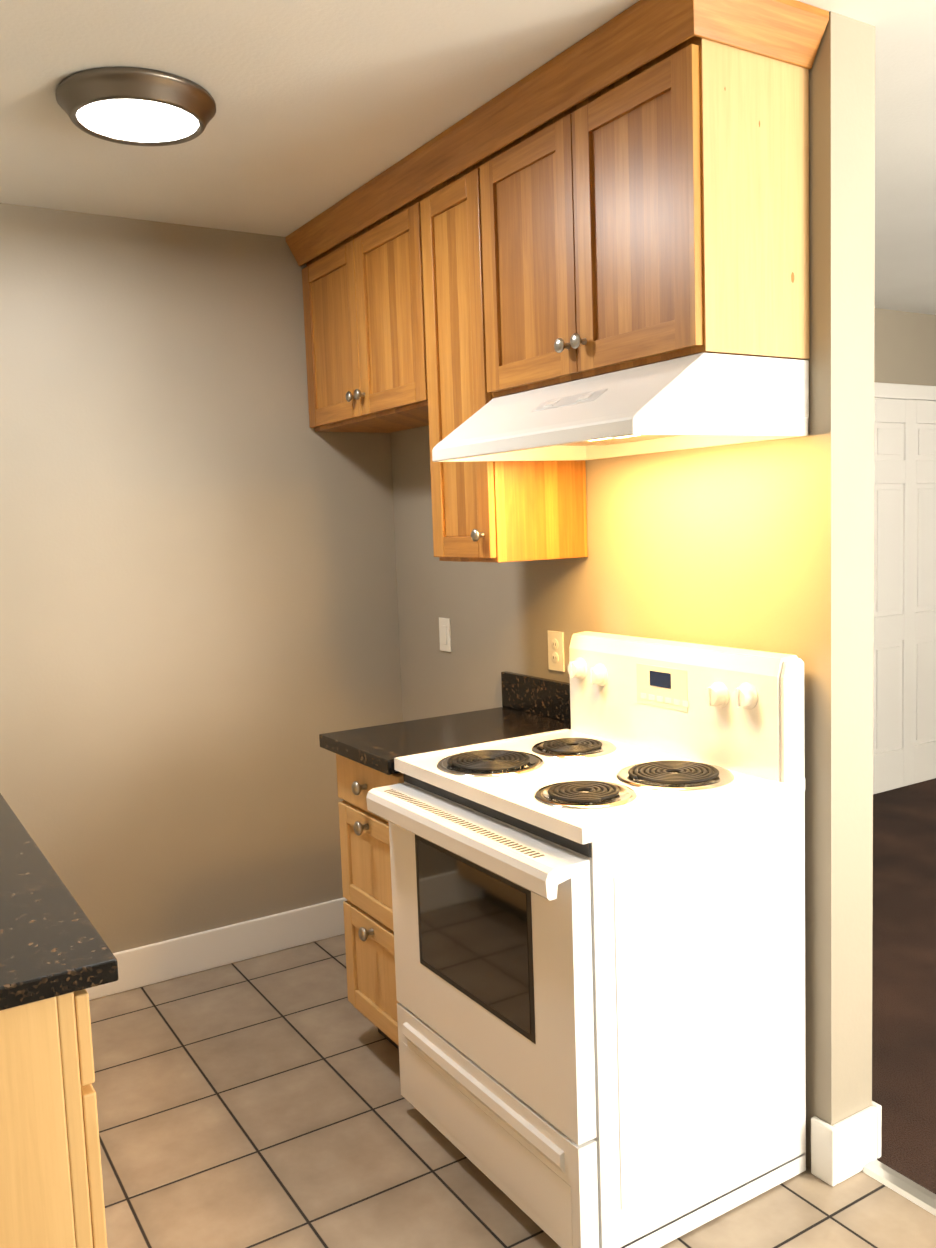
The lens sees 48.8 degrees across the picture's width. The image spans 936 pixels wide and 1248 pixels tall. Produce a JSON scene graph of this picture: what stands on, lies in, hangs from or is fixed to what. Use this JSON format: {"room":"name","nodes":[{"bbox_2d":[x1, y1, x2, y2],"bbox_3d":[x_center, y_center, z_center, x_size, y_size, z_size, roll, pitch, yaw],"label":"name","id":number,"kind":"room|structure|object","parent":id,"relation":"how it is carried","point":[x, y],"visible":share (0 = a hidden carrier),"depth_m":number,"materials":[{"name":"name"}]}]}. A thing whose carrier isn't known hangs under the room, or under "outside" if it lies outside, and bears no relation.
{"room":"kitchen","nodes":[
{"label":"kitchen","id":0,"kind":"room"},
{"bbox_2d":[0,203,935,952],"bbox_3d":[0.906,-0.238,4.658,7.370,2.500,0.120,-6,7,-31],"label":"wall","id":1,"kind":"structure","parent":0,"point":[198,621],"depth_m":3.44,"materials":[{"name":"beige paint"}]},
{"bbox_2d":[86,898,346,1000],"bbox_3d":[0.984,0.942,4.717,7.170,0.135,0.016,-6,7,-31],"label":"baseboard","id":2,"kind":"structure","parent":1,"relation":"attached to","point":[149,964],"depth_m":3.58,"materials":[{"name":"white wood"}]},
{"bbox_2d":[873,398,935,793],"bbox_3d":[2.340,-0.146,5.424,0.810,2.038,0.100,-6,7,-31],"label":"door","id":3,"kind":"structure","parent":1,"relation":"in","point":[904,689],"depth_m":5.42,"materials":[{"name":"white wood"}]},
{"bbox_2d":[874,382,935,400],"bbox_3d":[2.316,-0.186,5.456,0.960,2.121,0.020,-6,7,-31],"label":"door frame","id":4,"kind":"structure","parent":1,"relation":"attached to","point":[902,391],"depth_m":5.33,"materials":[{"name":"white wood"}]},
{"bbox_2d":[0,0,935,314],"bbox_3d":[2.371,-1.343,2.097,7.370,0.100,5.820,-6,7,-31],"label":"ceiling","id":5,"kind":"structure","parent":0,"point":[322,106],"depth_m":2.40,"materials":[{"name":"paint"}]},
{"bbox_2d":[55,66,215,145],"bbox_3d":[-0.761,-1.182,2.381,0.352,0.054,0.352,-6,7,-31],"label":"flush-mount ceiling light","id":6,"kind":"object","parent":5,"relation":"attached to","point":[135,106],"visible":1,"depth_m":2.31,"materials":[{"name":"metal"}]},
{"bbox_2d":[89,934,935,1247],"bbox_3d":[0.345,1.438,1.052,2.380,0.080,5.820,-6,7,-31],"label":"floor","id":7,"kind":"structure","parent":0,"point":[257,1102],"depth_m":2.52,"materials":[{"name":"beige tile"}]},
{"bbox_2d":[0,993,107,1247],"bbox_3d":[-0.923,0.951,1.555,0.623,0.878,0.550,-6,7,-31],"label":"base cabinet","id":8,"kind":"object","parent":7,"relation":"on","point":[52,1195],"depth_m":1.42,"materials":[{"name":"brown wood"}]},
{"bbox_2d":[0,793,118,1012],"bbox_3d":[-1.287,0.442,2.102,0.659,0.032,1.983,-6,7,-31],"label":"countertop","id":9,"kind":"structure","parent":8,"relation":"on","point":[50,950],"depth_m":1.52,"materials":[{"name":"black stone"}]},
{"bbox_2d":[319,671,570,1049],"bbox_3d":[-0.025,0.702,2.971,0.653,1.030,0.426,-6,7,-31],"label":"base cabinet","id":10,"kind":"object","parent":7,"relation":"on","point":[366,756],"visible":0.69,"depth_m":2.88,"materials":[{"name":"brown wood"}]},
{"bbox_2d":[366,631,805,1247],"bbox_3d":[0.253,0.664,2.434,0.702,1.192,0.759,-6,7,-31],"label":"electric range","id":11,"kind":"object","parent":7,"relation":"on","point":[600,941],"visible":1,"depth_m":2.20,"materials":[{"name":"white metal"}]},
{"bbox_2d":[862,1160,935,1215],"bbox_3d":[1.878,1.358,0.828,0.054,0.014,3.634,-6,7,-31],"label":"trim","id":12,"kind":"structure","parent":7,"relation":"on","point":[905,1187],"depth_m":2.29,"materials":[{"name":"white wood"}]},
{"bbox_2d":[391,11,875,1167],"bbox_3d":[0.314,-0.059,3.071,0.140,2.500,1.970,-6,7,-31],"label":"wall","id":13,"kind":"structure","parent":0,"point":[765,545],"depth_m":2.32,"materials":[{"name":"beige paint"}]},
{"bbox_2d":[302,194,428,432],"bbox_3d":[-0.227,-0.960,3.327,0.355,0.600,0.839,-6,7,-31],"label":"upper cabinet","id":14,"kind":"object","parent":13,"relation":"attached to","point":[363,304],"visible":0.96,"depth_m":3.21,"materials":[{"name":"brown wood"}]},
{"bbox_2d":[286,0,828,265],"bbox_3d":[0.051,-1.233,2.814,0.373,0.094,1.966,-6,7,-31],"label":"crown molding","id":15,"kind":"structure","parent":14,"relation":"attached to","point":[637,35],"depth_m":2.23,"materials":[{"name":"brown wood"}]},
{"bbox_2d":[439,618,450,651],"bbox_3d":[-0.081,0.037,3.586,0.008,0.116,0.072,-6,7,-31],"label":"switch plate","id":16,"kind":"object","parent":13,"relation":"attached to","point":[445,633],"visible":1,"depth_m":3.58,"materials":[{"name":"beige plastic"}]},
{"bbox_2d":[420,158,587,562],"bbox_3d":[0.084,-0.701,2.862,0.355,1.045,0.308,-6,7,-31],"label":"upper cabinet","id":17,"kind":"object","parent":13,"relation":"attached to","point":[498,511],"visible":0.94,"depth_m":2.78,"materials":[{"name":"brown wood"}]},
{"bbox_2d":[548,630,564,671],"bbox_3d":[0.258,0.080,3.041,0.008,0.116,0.072,-6,7,-31],"label":"electrical outlet plate","id":18,"kind":"object","parent":13,"relation":"attached to","point":[556,650],"visible":1,"depth_m":3.03,"materials":[{"name":"beige plastic"}]},
{"bbox_2d":[480,36,809,397],"bbox_3d":[0.360,-0.878,2.385,0.355,0.618,0.764,-6,7,-31],"label":"upper cabinet","id":19,"kind":"object","parent":13,"relation":"attached to","point":[655,210],"visible":0.94,"depth_m":2.13,"materials":[{"name":"brown wood"}]},
{"bbox_2d":[432,352,808,461],"bbox_3d":[0.316,-0.482,2.387,0.492,0.162,0.760,-6,7,-31],"label":"range hood","id":20,"kind":"object","parent":19,"relation":"attached to","point":[700,400],"visible":1,"depth_m":2.15,"materials":[{"name":"white metal"}]},
{"bbox_2d":[811,1101,881,1185],"bbox_3d":[0.364,1.118,3.174,0.172,0.135,1.970,-6,7,-31],"label":"baseboard","id":21,"kind":"structure","parent":13,"relation":"attached to","point":[846,1148],"depth_m":2.33,"materials":[{"name":"white wood"}]},
{"bbox_2d":[872,778,935,1193],"bbox_3d":[3.474,1.131,2.974,4.990,0.088,5.820,-6,7,-31],"label":"floor carpet","id":22,"kind":"object","parent":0,"point":[904,977],"depth_m":3.29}
]}

